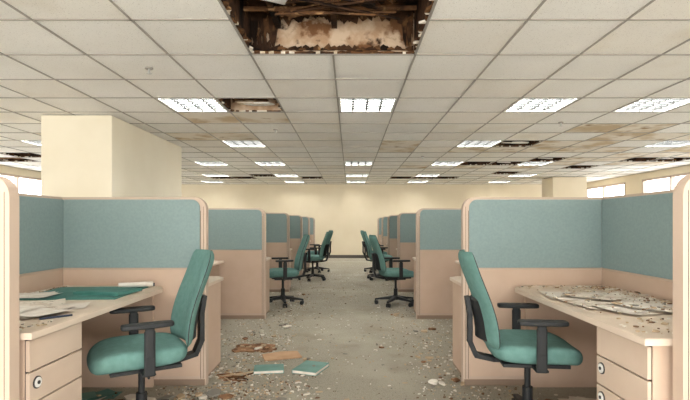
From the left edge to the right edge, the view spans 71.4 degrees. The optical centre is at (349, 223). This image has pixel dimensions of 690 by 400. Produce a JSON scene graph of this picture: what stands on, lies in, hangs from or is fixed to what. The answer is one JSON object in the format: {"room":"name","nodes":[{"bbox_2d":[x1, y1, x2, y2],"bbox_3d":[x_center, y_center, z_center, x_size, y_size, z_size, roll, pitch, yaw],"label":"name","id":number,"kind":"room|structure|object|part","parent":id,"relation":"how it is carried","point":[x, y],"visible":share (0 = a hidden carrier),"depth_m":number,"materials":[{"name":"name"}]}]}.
{"room":"abandoned cubicle office","nodes":[
{"label":"abandoned cubicle office","id":0,"kind":"room"},
{"bbox_2d":[0,165,40,177],"bbox_3d":[-8.375,-0.450,7.030,0.150,3.300,19.720,0,0,0],"label":"wall","id":1,"kind":"structure","parent":0,"point":[3,169],"depth_m":12.05,"materials":[{"name":"beige paint"}]},
{"bbox_2d":[0,173,40,194],"bbox_3d":[-8.345,-0.485,11.970,0.110,1.470,2.400,0,0,0],"label":"window","id":2,"kind":"structure","parent":1,"relation":"in","point":[24,184],"depth_m":12.39,"materials":[{"name":"white glass"}]},
{"bbox_2d":[82,258,596,399],"bbox_3d":[-0.140,1.250,7.030,16.320,0.100,19.720,0,0,0],"label":"floor","id":3,"kind":"structure","parent":0,"point":[354,386],"depth_m":4.52,"materials":[{"name":"carpet"}]},
{"bbox_2d":[0,176,18,399],"bbox_3d":[-2.020,0.500,1.960,1.300,1.400,0.076,0,0,0],"label":"wall","id":4,"kind":"structure","parent":3,"relation":"on","point":[9,194],"depth_m":1.94,"materials":[{"name":"beige"}]},
{"bbox_2d":[19,193,62,292],"bbox_3d":[-2.170,0.500,2.814,0.076,1.400,1.628,0,0,0],"label":"wall","id":5,"kind":"structure","parent":3,"relation":"on","point":[40,216],"depth_m":3.30,"materials":[{"name":"beige"}]},
{"bbox_2d":[19,285,162,399],"bbox_3d":[-1.728,0.828,2.780,0.795,0.745,1.550,0,0,0],"label":"office desk","id":6,"kind":"object","parent":3,"relation":"on","point":[53,355],"visible":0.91,"depth_m":2.34,"materials":[{"name":"beige laminate"}]},
{"bbox_2d":[19,286,66,329],"bbox_3d":[-1.723,0.449,2.765,0.745,0.010,1.425,0,0,0],"label":"debris","id":7,"kind":"object","parent":6,"relation":"on","point":[42,323],"visible":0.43,"depth_m":2.19,"materials":[{"name":"beige paper"}]},
{"bbox_2d":[19,298,89,318],"bbox_3d":[-1.698,0.445,2.547,0.567,0.016,0.588,0,0,0],"label":"paper stack","id":8,"kind":"object","parent":6,"relation":"on","point":[30,309],"visible":0.68,"depth_m":2.56,"materials":[{"name":"white paper"}]},
{"bbox_2d":[39,314,72,319],"bbox_3d":[-1.420,0.449,2.320,0.010,0.010,0.140,0,0,44],"label":"pen","id":9,"kind":"object","parent":6,"relation":"on","point":[67,315],"visible":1,"depth_m":2.32,"materials":[{"name":"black plastic"}]},
{"bbox_2d":[19,287,147,299],"bbox_3d":[-1.730,0.450,3.150,0.600,0.008,0.560,0,0,-3],"label":"desk mat","id":10,"kind":"object","parent":6,"relation":"on","point":[65,292],"visible":0.57,"depth_m":2.96,"materials":[{"name":"teal plastic"}]},
{"bbox_2d":[19,291,59,297],"bbox_3d":[-1.939,0.440,2.976,0.270,0.008,0.300,0,0,-17],"label":"paper stack","id":11,"kind":"object","parent":10,"relation":"on","point":[39,294],"visible":0.93,"depth_m":2.99,"materials":[{"name":"white paper"}]},
{"bbox_2d":[73,287,141,295],"bbox_3d":[-1.570,0.435,3.120,0.320,0.020,0.240,0,0,11],"label":"folder","id":12,"kind":"object","parent":10,"relation":"on","point":[108,291],"visible":1,"depth_m":3.06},
{"bbox_2d":[118,281,154,286],"bbox_3d":[-1.503,0.426,3.382,0.233,0.036,0.080,0,0,-17],"label":"rolled paper","id":13,"kind":"object","parent":10,"relation":"on","point":[150,283],"visible":0.94,"depth_m":3.36,"materials":[{"name":"white paper"}]},
{"bbox_2d":[19,285,162,339],"bbox_3d":[-1.728,0.470,2.780,0.795,0.030,1.550,0,0,0],"label":"countertop","id":14,"kind":"structure","parent":6,"relation":"on","point":[95,308],"depth_m":2.50,"materials":[{"name":"beige laminate"}]},
{"bbox_2d":[82,389,122,399],"bbox_3d":[-1.817,1.193,3.311,0.452,0.012,0.282,0,0,-40],"label":"scattered papers","id":15,"kind":"object","parent":3,"relation":"on","point":[107,393],"visible":0.69,"depth_m":3.34,"materials":[{"name":"green paper"}]},
{"bbox_2d":[41,115,181,196],"bbox_3d":[-3.505,-0.097,7.425,0.950,2.594,2.590,0,0,0],"label":"column","id":16,"kind":"structure","parent":3,"relation":"on","point":[82,155],"depth_m":6.15,"materials":[{"name":"paint"}]},
{"bbox_2d":[62,197,207,384],"bbox_3d":[-1.605,0.500,3.600,1.070,1.400,0.076,0,0,0],"label":"wall","id":17,"kind":"structure","parent":3,"relation":"on","point":[107,240],"depth_m":3.56,"materials":[{"name":"beige"}]},
{"bbox_2d":[87,249,213,399],"bbox_3d":[-1.150,0.680,2.764,0.714,1.040,0.637,0,0,-32],"label":"office chair","id":18,"kind":"object","parent":3,"relation":"on","point":[144,354],"visible":1,"depth_m":2.71,"materials":[{"name":"teal fabric"}]},
{"bbox_3d":[-1.332,0.655,2.949,0.260,0.279,0.125,0,0,-32],"label":"armrest","id":19,"kind":"part","parent":18,"relation":"part of","materials":[{"name":"black plastic"}]},
{"bbox_3d":[-1.207,0.730,2.729,0.510,0.126,0.500,0,0,-32],"label":"seat","id":20,"kind":"part","parent":18,"relation":"part of","materials":[{"name":"teal fabric"}]},
{"bbox_3d":[-1.065,0.655,2.521,0.260,0.279,0.125,0,0,-32],"label":"armrest","id":21,"kind":"part","parent":18,"relation":"part of","materials":[{"name":"black plastic"}]},
{"bbox_3d":[-0.935,0.430,2.899,0.199,0.540,0.461,0,0,-32],"label":"backrest","id":22,"kind":"part","parent":18,"relation":"part of","materials":[{"name":"teal fabric"}]},
{"bbox_2d":[208,261,223,375],"bbox_3d":[-1.607,0.829,4.827,1.035,0.742,2.365,0,0,0],"label":"office desk","id":23,"kind":"object","parent":3,"relation":"on","point":[214,280],"visible":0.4,"depth_m":3.96,"materials":[{"name":"beige"}]},
{"bbox_2d":[208,261,223,286],"bbox_3d":[-1.607,0.471,4.827,1.035,0.027,2.365,0,0,0],"label":"countertop","id":24,"kind":"structure","parent":23,"relation":"on","point":[212,280],"depth_m":4.03,"materials":[{"name":"beige laminate"}]},
{"bbox_2d":[216,371,253,381],"bbox_3d":[-0.894,1.190,3.752,0.316,0.012,0.273,0,0,0],"label":"wood splinters","id":25,"kind":"object","parent":3,"relation":"on","point":[227,375],"visible":0.97,"depth_m":3.74,"materials":[{"name":"beige wood"}]},
{"bbox_2d":[208,208,265,318],"bbox_3d":[-1.605,0.500,6.100,1.070,1.400,0.076,0,0,0],"label":"wall","id":26,"kind":"structure","parent":3,"relation":"on","point":[236,236],"depth_m":6.06,"materials":[{"name":"beige"}]},
{"bbox_2d":[232,343,276,352],"bbox_3d":[-0.911,1.182,4.604,0.420,0.037,0.290,0,0,-6],"label":"board","id":27,"kind":"object","parent":3,"relation":"on","point":[241,347],"visible":0.98,"depth_m":4.56,"materials":[{"name":"beige"}]},
{"bbox_2d":[266,257,270,313],"bbox_3d":[-1.607,0.829,7.277,1.035,0.742,2.265,0,0,0],"label":"office desk","id":28,"kind":"object","parent":3,"relation":"on","point":[267,258],"visible":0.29,"depth_m":6.46,"materials":[{"name":"beige"}]},
{"bbox_2d":[254,364,283,374],"bbox_3d":[-0.661,1.184,3.918,0.240,0.028,0.170,0,0,-9],"label":"hardcover book","id":29,"kind":"object","parent":3,"relation":"on","point":[267,368],"visible":1,"depth_m":3.86,"materials":[{"name":"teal paper"}]},
{"bbox_2d":[266,213,289,291],"bbox_3d":[-1.605,0.500,8.500,1.070,1.400,0.076,0,0,0],"label":"wall","id":30,"kind":"structure","parent":3,"relation":"on","point":[277,224],"depth_m":8.46,"materials":[{"name":"beige"}]},
{"bbox_2d":[262,351,301,360],"bbox_3d":[-0.620,1.189,4.337,0.350,0.010,0.250,0,0,-23],"label":"cardboard sheet","id":31,"kind":"object","parent":3,"relation":"on","point":[281,355],"visible":1,"depth_m":4.32,"materials":[{"name":"brown cardboard"}]},
{"bbox_2d":[269,234,309,307],"bbox_3d":[-0.955,0.680,7.161,0.714,1.040,0.637,0,0,-15],"label":"office chair","id":32,"kind":"object","parent":3,"relation":"on","point":[280,273],"visible":0.92,"depth_m":7.08,"materials":[{"name":"teal fabric"}]},
{"bbox_3d":[-1.075,0.655,7.391,0.260,0.279,0.125,0,0,-15],"label":"armrest","id":33,"kind":"part","parent":32,"relation":"part of","materials":[{"name":"black plastic"}]},
{"bbox_3d":[-1.019,0.730,7.145,0.510,0.126,0.500,0,0,-15],"label":"seat","id":34,"kind":"part","parent":32,"relation":"part of","materials":[{"name":"teal fabric"}]},
{"bbox_3d":[-0.944,0.655,6.904,0.260,0.279,0.125,0,0,-15],"label":"armrest","id":35,"kind":"part","parent":32,"relation":"part of","materials":[{"name":"black plastic"}]},
{"bbox_3d":[-0.710,0.430,7.228,0.199,0.540,0.461,0,0,-15],"label":"backrest","id":36,"kind":"part","parent":32,"relation":"part of","materials":[{"name":"teal fabric"}]},
{"bbox_2d":[289,215,302,275],"bbox_3d":[-1.605,0.500,10.800,1.070,1.400,0.076,0,0,0],"label":"wall","id":37,"kind":"structure","parent":3,"relation":"on","point":[296,221],"depth_m":10.76,"materials":[{"name":"beige"}]},
{"bbox_2d":[302,216,309,268],"bbox_3d":[-1.605,0.500,12.800,1.070,1.400,0.076,0,0,0],"label":"wall","id":38,"kind":"structure","parent":3,"relation":"on","point":[306,220],"depth_m":12.76,"materials":[{"name":"beige"}]},
{"bbox_2d":[292,360,328,375],"bbox_3d":[-0.321,1.183,3.945,0.210,0.030,0.280,0,0,20],"label":"hardcover book","id":39,"kind":"object","parent":3,"relation":"on","point":[306,368],"visible":1,"depth_m":3.90,"materials":[{"name":"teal paper"}]},
{"bbox_2d":[309,217,314,250],"bbox_3d":[-1.605,0.500,14.700,1.070,1.400,0.076,0,0,0],"label":"wall","id":40,"kind":"structure","parent":3,"relation":"on","point":[312,220],"depth_m":14.67,"materials":[{"name":"beige"}]},
{"bbox_2d":[298,231,330,281],"bbox_3d":[-0.754,0.680,10.291,0.714,1.040,0.637,0,0,10],"label":"office chair","id":41,"kind":"object","parent":3,"relation":"on","point":[324,249],"visible":0.9,"depth_m":10.16,"materials":[{"name":"teal fabric"}]},
{"bbox_3d":[-0.854,0.655,10.053,0.260,0.279,0.125,0,0,10],"label":"armrest","id":42,"kind":"part","parent":41,"relation":"part of","materials":[{"name":"black plastic"}]},
{"bbox_3d":[-0.820,0.730,10.303,0.510,0.126,0.500,0,0,10],"label":"seat","id":43,"kind":"part","parent":41,"relation":"part of","materials":[{"name":"teal fabric"}]},
{"bbox_3d":[-0.766,0.655,10.550,0.260,0.279,0.125,0,0,10],"label":"armrest","id":44,"kind":"part","parent":41,"relation":"part of","materials":[{"name":"black plastic"}]},
{"bbox_3d":[-0.504,0.430,10.248,0.199,0.540,0.461,0,0,10],"label":"backrest","id":45,"kind":"part","parent":41,"relation":"part of","materials":[{"name":"teal fabric"}]},
{"bbox_2d":[306,230,332,272],"bbox_3d":[-0.775,0.680,12.011,0.714,1.040,0.637,0,0,-15],"label":"office chair","id":46,"kind":"object","parent":3,"relation":"on","point":[312,252],"visible":0.54,"depth_m":11.94,"materials":[{"name":"teal fabric"}]},
{"bbox_3d":[-0.839,0.730,11.995,0.510,0.126,0.500,0,0,-15],"label":"seat","id":47,"kind":"part","parent":46,"relation":"part of","materials":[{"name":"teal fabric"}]},
{"bbox_2d":[97,266,565,399],"bbox_3d":[-0.063,1.188,7.890,3.714,0.022,12.827,0,0,2],"label":"debris","id":48,"kind":"object","parent":3,"relation":"on","point":[221,368],"visible":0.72,"depth_m":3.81,"materials":[{"name":"beige"}]},
{"bbox_2d":[360,230,386,272],"bbox_3d":[0.614,0.680,11.996,0.714,1.040,0.637,0,0,-5],"label":"office chair","id":49,"kind":"object","parent":3,"relation":"on","point":[363,241],"visible":0.27,"depth_m":11.94,"materials":[{"name":"teal fabric"}]},
{"bbox_2d":[362,231,392,280],"bbox_3d":[0.614,0.680,10.409,0.714,1.040,0.637,0,0,10],"label":"office chair","id":50,"kind":"object","parent":3,"relation":"on","point":[367,246],"visible":0.62,"depth_m":10.39,"materials":[{"name":"teal fabric"}]},
{"bbox_3d":[0.364,0.430,10.452,0.199,0.540,0.461,0,0,10],"label":"backrest","id":51,"kind":"part","parent":50,"relation":"part of","materials":[{"name":"teal fabric"}]},
{"bbox_3d":[0.680,0.730,10.396,0.510,0.126,0.500,0,0,10],"label":"seat","id":52,"kind":"part","parent":50,"relation":"part of","materials":[{"name":"teal fabric"}]},
{"bbox_2d":[377,217,381,246],"bbox_3d":[1.360,0.500,14.700,1.040,1.400,0.076,0,0,0],"label":"wall","id":53,"kind":"structure","parent":3,"relation":"on","point":[380,218],"depth_m":14.67,"materials":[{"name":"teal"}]},
{"bbox_2d":[381,216,387,267],"bbox_3d":[1.360,0.500,12.800,1.040,1.400,0.076,0,0,0],"label":"wall","id":54,"kind":"structure","parent":3,"relation":"on","point":[384,219],"depth_m":12.76,"materials":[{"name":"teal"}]},
{"bbox_2d":[369,235,413,307],"bbox_3d":[0.634,0.680,7.143,0.714,1.040,0.637,0,0,-10],"label":"office chair","id":55,"kind":"object","parent":3,"relation":"on","point":[378,259],"visible":0.98,"depth_m":6.98,"materials":[{"name":"teal fabric"}]},
{"bbox_3d":[0.384,0.430,7.098,0.199,0.540,0.461,0,0,-10],"label":"backrest","id":56,"kind":"part","parent":55,"relation":"part of","materials":[{"name":"teal fabric"}]},
{"bbox_3d":[0.646,0.655,7.400,0.260,0.279,0.125,0,0,-10],"label":"armrest","id":57,"kind":"part","parent":55,"relation":"part of","materials":[{"name":"black plastic"}]},
{"bbox_3d":[0.700,0.730,7.154,0.510,0.126,0.500,0,0,-10],"label":"seat","id":58,"kind":"part","parent":55,"relation":"part of","materials":[{"name":"teal fabric"}]},
{"bbox_3d":[0.734,0.655,6.903,0.260,0.279,0.125,0,0,-10],"label":"armrest","id":59,"kind":"part","parent":55,"relation":"part of","materials":[{"name":"black plastic"}]},
{"bbox_2d":[387,215,397,267],"bbox_3d":[1.360,0.500,10.800,1.040,1.400,0.076,0,0,0],"label":"wall","id":60,"kind":"structure","parent":3,"relation":"on","point":[392,219],"depth_m":10.76,"materials":[{"name":"beige"}]},
{"bbox_2d":[397,213,415,291],"bbox_3d":[1.360,0.500,8.500,1.040,1.400,0.076,0,0,0],"label":"wall","id":61,"kind":"structure","parent":3,"relation":"on","point":[406,222],"depth_m":8.46,"materials":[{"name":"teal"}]},
{"bbox_2d":[412,257,415,312],"bbox_3d":[1.363,0.829,7.277,1.005,0.742,2.265,0,0,0],"label":"office desk","id":62,"kind":"object","parent":3,"relation":"on","point":[413,258],"visible":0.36,"depth_m":6.50,"materials":[{"name":"beige"}]},
{"bbox_2d":[416,208,460,318],"bbox_3d":[1.360,0.500,6.100,1.040,1.400,0.076,0,0,0],"label":"wall","id":63,"kind":"structure","parent":3,"relation":"on","point":[438,230],"depth_m":6.06,"materials":[{"name":"beige"}]},
{"bbox_2d":[450,261,460,373],"bbox_3d":[1.363,0.829,4.827,1.005,0.742,2.365,0,0,0],"label":"office desk","id":64,"kind":"object","parent":3,"relation":"on","point":[456,280],"visible":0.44,"depth_m":3.97,"materials":[{"name":"beige"}]},
{"bbox_2d":[450,261,460,285],"bbox_3d":[1.363,0.471,4.827,1.005,0.027,2.365,0,0,0],"label":"countertop","id":65,"kind":"structure","parent":64,"relation":"on","point":[457,279],"depth_m":4.03,"materials":[{"name":"beige laminate"}]},
{"bbox_2d":[458,249,582,399],"bbox_3d":[1.004,0.680,2.845,0.714,1.040,0.637,0,0,6],"label":"office chair","id":66,"kind":"object","parent":3,"relation":"on","point":[540,350],"visible":1,"depth_m":2.70,"materials":[{"name":"teal fabric"}]},
{"bbox_3d":[0.751,0.430,2.871,0.199,0.540,0.461,0,0,6],"label":"backrest","id":67,"kind":"part","parent":66,"relation":"part of","materials":[{"name":"teal fabric"}]},
{"bbox_3d":[1.086,0.655,3.090,0.260,0.279,0.125,0,0,6],"label":"armrest","id":68,"kind":"part","parent":66,"relation":"part of","materials":[{"name":"black plastic"}]},
{"bbox_3d":[1.070,0.730,2.838,0.510,0.126,0.500,0,0,6],"label":"seat","id":69,"kind":"part","parent":66,"relation":"part of","materials":[{"name":"teal fabric"}]},
{"bbox_3d":[1.034,0.655,2.588,0.260,0.279,0.125,0,0,6],"label":"armrest","id":70,"kind":"part","parent":66,"relation":"part of","materials":[{"name":"black plastic"}]},
{"bbox_2d":[461,197,602,384],"bbox_3d":[1.360,0.500,3.600,1.040,1.400,0.076,0,0,0],"label":"wall","id":71,"kind":"structure","parent":3,"relation":"on","point":[514,242],"depth_m":3.56,"materials":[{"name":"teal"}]},
{"bbox_2d":[542,177,586,196],"bbox_3d":[6.500,-0.095,14.600,1.000,2.590,0.800,0,0,0],"label":"column","id":72,"kind":"structure","parent":3,"relation":"on","point":[553,186],"depth_m":14.20,"materials":[{"name":"beige paint"}]},
{"bbox_2d":[557,396,596,399],"bbox_3d":[1.552,1.195,3.200,0.290,0.008,0.272,0,0,9],"label":"scattered papers","id":73,"kind":"object","parent":3,"relation":"on","point":[570,397],"visible":0.88,"depth_m":3.28,"materials":[{"name":"beige paper"}]},
{"bbox_2d":[515,285,672,399],"bbox_3d":[1.518,0.828,2.730,0.695,0.745,1.650,0,0,0],"label":"office desk","id":74,"kind":"object","parent":3,"relation":"on","point":[623,363],"visible":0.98,"depth_m":2.27,"materials":[{"name":"beige laminate"}]},
{"bbox_2d":[515,285,672,345],"bbox_3d":[1.518,0.470,2.730,0.695,0.030,1.650,0,0,0],"label":"countertop","id":75,"kind":"structure","parent":74,"relation":"on","point":[606,320],"depth_m":2.34,"materials":[{"name":"beige laminate"}]},
{"bbox_2d":[519,285,672,333],"bbox_3d":[1.514,0.440,2.730,0.634,0.027,1.508,0,0,0],"label":"debris","id":76,"kind":"object","parent":74,"relation":"on","point":[604,288],"visible":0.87,"depth_m":2.72,"materials":[{"name":"beige"}]},
{"bbox_2d":[539,291,672,314],"bbox_3d":[1.515,0.445,2.779,0.617,0.016,0.863,0,0,0],"label":"scattered papers","id":77,"kind":"object","parent":74,"relation":"on","point":[605,303],"depth_m":2.73,"materials":[{"name":"white paper"}]},
{"bbox_2d":[602,190,672,301],"bbox_3d":[1.910,0.500,2.764,0.076,1.400,1.728,0,0,0],"label":"wall","id":78,"kind":"structure","parent":3,"relation":"on","point":[637,229],"depth_m":3.10,"materials":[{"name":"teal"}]},
{"bbox_2d":[673,174,689,399],"bbox_3d":[1.840,0.500,1.860,1.140,1.400,0.076,0,0,0],"label":"wall","id":79,"kind":"structure","parent":3,"relation":"on","point":[681,192],"depth_m":1.84,"materials":[{"name":"beige"}]},
{"bbox_2d":[0,0,689,183],"bbox_3d":[-0.140,-1.581,7.030,16.310,0.358,19.710,0,0,0],"label":"ceiling","id":80,"kind":"structure","parent":0,"point":[16,37],"depth_m":4.57,"materials":[{"name":"tile"}]},
{"bbox_2d":[22,141,40,145],"bbox_3d":[-5.240,-1.444,8.390,0.660,0.085,0.660,0,0,0],"label":"ceiling light","id":81,"kind":"object","parent":80,"relation":"in","point":[38,143],"depth_m":8.28,"materials":[{"name":"white plastic"}]},
{"bbox_2d":[145,66,152,74],"bbox_3d":[-1.800,-1.373,4.300,0.070,0.055,0.070,0,0,0],"label":"sprinkler head","id":82,"kind":"object","parent":80,"relation":"attached to","point":[147,67],"visible":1,"depth_m":4.29},
{"bbox_2d":[156,98,228,111],"bbox_3d":[-1.840,-1.444,5.670,0.660,0.085,0.660,0,0,0],"label":"ceiling light","id":83,"kind":"object","parent":80,"relation":"in","point":[177,104],"depth_m":5.69,"materials":[{"name":"white plastic"}]},
{"bbox_2d":[195,162,227,164],"bbox_3d":[-3.200,-1.444,11.110,0.660,0.085,0.660,0,0,0],"label":"ceiling light","id":84,"kind":"object","parent":80,"relation":"in","point":[201,163],"depth_m":11.21,"materials":[{"name":"white plastic"}]},
{"bbox_2d":[201,174,228,176],"bbox_3d":[-3.880,-1.444,13.830,0.660,0.085,0.660,0,0,0],"label":"ceiling light","id":85,"kind":"object","parent":80,"relation":"in","point":[208,175],"depth_m":13.93,"materials":[{"name":"white plastic"}]},
{"bbox_2d":[222,141,265,146],"bbox_3d":[-1.840,-1.444,8.390,0.660,0.085,0.660,0,0,0],"label":"ceiling light","id":86,"kind":"object","parent":80,"relation":"in","point":[230,143],"depth_m":8.38,"materials":[{"name":"white plastic"}]},
{"bbox_2d":[255,162,285,164],"bbox_3d":[-1.840,-1.444,11.110,0.660,0.085,0.660,0,0,0],"label":"ceiling light","id":87,"kind":"object","parent":80,"relation":"in","point":[259,163],"depth_m":11.21,"materials":[{"name":"white plastic"}]},
{"bbox_2d":[273,174,298,176],"bbox_3d":[-1.840,-1.444,13.830,0.660,0.085,0.660,0,0,0],"label":"ceiling light","id":88,"kind":"object","parent":80,"relation":"in","point":[277,175],"depth_m":13.93,"materials":[{"name":"white plastic"}]},
{"bbox_2d":[0,102,673,162],"bbox_3d":[-0.243,-1.438,10.516,11.045,0.061,9.868,0,0,41],"label":"ceiling holes","id":89,"kind":"structure","parent":80,"relation":"attached to","point":[241,103],"depth_m":5.84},
{"bbox_2d":[0,0,689,183],"bbox_3d":[-0.140,-1.413,7.030,16.336,0.033,19.736,0,0,0],"label":"grid","id":90,"kind":"object","parent":80,"relation":"attached to","point":[3,1],"visible":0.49,"depth_m":6.74,"materials":[{"name":"silver metal"}]},
{"bbox_2d":[345,174,368,176],"bbox_3d":[0.200,-1.444,13.830,0.660,0.085,0.660,0,0,0],"label":"ceiling light","id":91,"kind":"object","parent":80,"relation":"attached to","point":[347,175],"depth_m":13.93,"materials":[{"name":"white plastic"}]},
{"bbox_2d":[344,162,372,164],"bbox_3d":[0.200,-1.444,11.110,0.660,0.085,0.660,0,0,0],"label":"ceiling light","id":92,"kind":"object","parent":80,"relation":"attached to","point":[345,163],"depth_m":11.21,"materials":[{"name":"white plastic"}]},
{"bbox_2d":[338,98,396,111],"bbox_3d":[0.200,-1.444,5.670,0.660,0.085,0.660,0,0,0],"label":"ceiling light","id":93,"kind":"object","parent":80,"relation":"attached to","point":[345,104],"depth_m":5.72,"materials":[{"name":"white plastic"}]},
{"bbox_2d":[415,174,440,176],"bbox_3d":[2.240,-1.444,13.830,0.660,0.085,0.660,0,0,0],"label":"ceiling light","id":94,"kind":"object","parent":80,"relation":"attached to","point":[419,175],"depth_m":13.93,"materials":[{"name":"white plastic"}]},
{"bbox_2d":[431,162,462,164],"bbox_3d":[2.240,-1.444,11.110,0.660,0.085,0.660,0,0,0],"label":"ceiling light","id":95,"kind":"object","parent":80,"relation":"attached to","point":[435,163],"depth_m":11.21,"materials":[{"name":"white plastic"}]},
{"bbox_2d":[456,141,500,146],"bbox_3d":[2.240,-1.444,8.390,0.660,0.085,0.660,0,0,0],"label":"ceiling light","id":96,"kind":"object","parent":80,"relation":"attached to","point":[465,143],"depth_m":8.38,"materials":[{"name":"white plastic"}]},
{"bbox_2d":[507,174,536,176],"bbox_3d":[4.960,-1.444,13.830,0.660,0.085,0.660,0,0,0],"label":"ceiling light","id":97,"kind":"object","parent":80,"relation":"attached to","point":[515,175],"depth_m":13.93,"materials":[{"name":"white plastic"}]},
{"bbox_2d":[518,162,551,164],"bbox_3d":[4.280,-1.444,11.110,0.660,0.085,0.660,0,0,0],"label":"ceiling light","id":98,"kind":"object","parent":80,"relation":"attached to","point":[525,163],"depth_m":11.21,"materials":[{"name":"white plastic"}]},
{"bbox_2d":[504,98,579,111],"bbox_3d":[2.240,-1.444,5.670,0.660,0.085,0.660,0,0,0],"label":"ceiling light","id":99,"kind":"object","parent":80,"relation":"in","point":[524,104],"depth_m":5.70,"materials":[{"name":"white plastic"}]},
{"bbox_2d":[613,98,689,111],"bbox_3d":[3.600,-1.444,5.670,0.660,0.085,0.660,0,0,0],"label":"ceiling light","id":100,"kind":"object","parent":80,"relation":"in","point":[646,104],"depth_m":5.72,"materials":[{"name":"white plastic"}]},
{"bbox_2d":[644,141,689,146],"bbox_3d":[5.640,-1.444,8.390,0.660,0.085,0.660,0,0,0],"label":"ceiling light","id":101,"kind":"object","parent":80,"relation":"attached to","point":[665,143],"depth_m":8.49,"materials":[{"name":"white plastic"}]},
{"bbox_2d":[182,184,541,254],"bbox_3d":[-0.140,-0.450,16.965,16.620,3.300,0.150,0,0,0],"label":"wall","id":102,"kind":"structure","parent":0,"point":[346,210],"depth_m":16.89,"materials":[{"name":"beige paint"}]},
{"bbox_2d":[324,255,368,257],"bbox_3d":[-0.140,1.145,16.880,16.320,0.110,0.020,0,0,0],"label":"baseboard","id":103,"kind":"structure","parent":102,"relation":"attached to","point":[330,256],"depth_m":16.87,"materials":[{"name":"grey"}]},
{"bbox_2d":[587,165,689,194],"bbox_3d":[8.095,-0.450,7.030,0.150,3.300,19.720,0,0,0],"label":"wall","id":104,"kind":"structure","parent":0,"point":[633,182],"depth_m":13.44,"materials":[{"name":"beige paint"}]},
{"bbox_2d":[587,182,625,196],"bbox_3d":[8.065,-0.485,15.170,0.110,1.470,2.400,0,0,0],"label":"window","id":105,"kind":"structure","parent":104,"relation":"in","point":[616,189],"depth_m":15.04,"materials":[{"name":"white glass"}]},
{"bbox_2d":[642,172,689,192],"bbox_3d":[8.065,-0.485,11.970,0.110,1.470,2.400,0,0,0],"label":"window","id":106,"kind":"structure","parent":104,"relation":"in","point":[663,183],"depth_m":12.46,"materials":[{"name":"white glass"}]}
]}

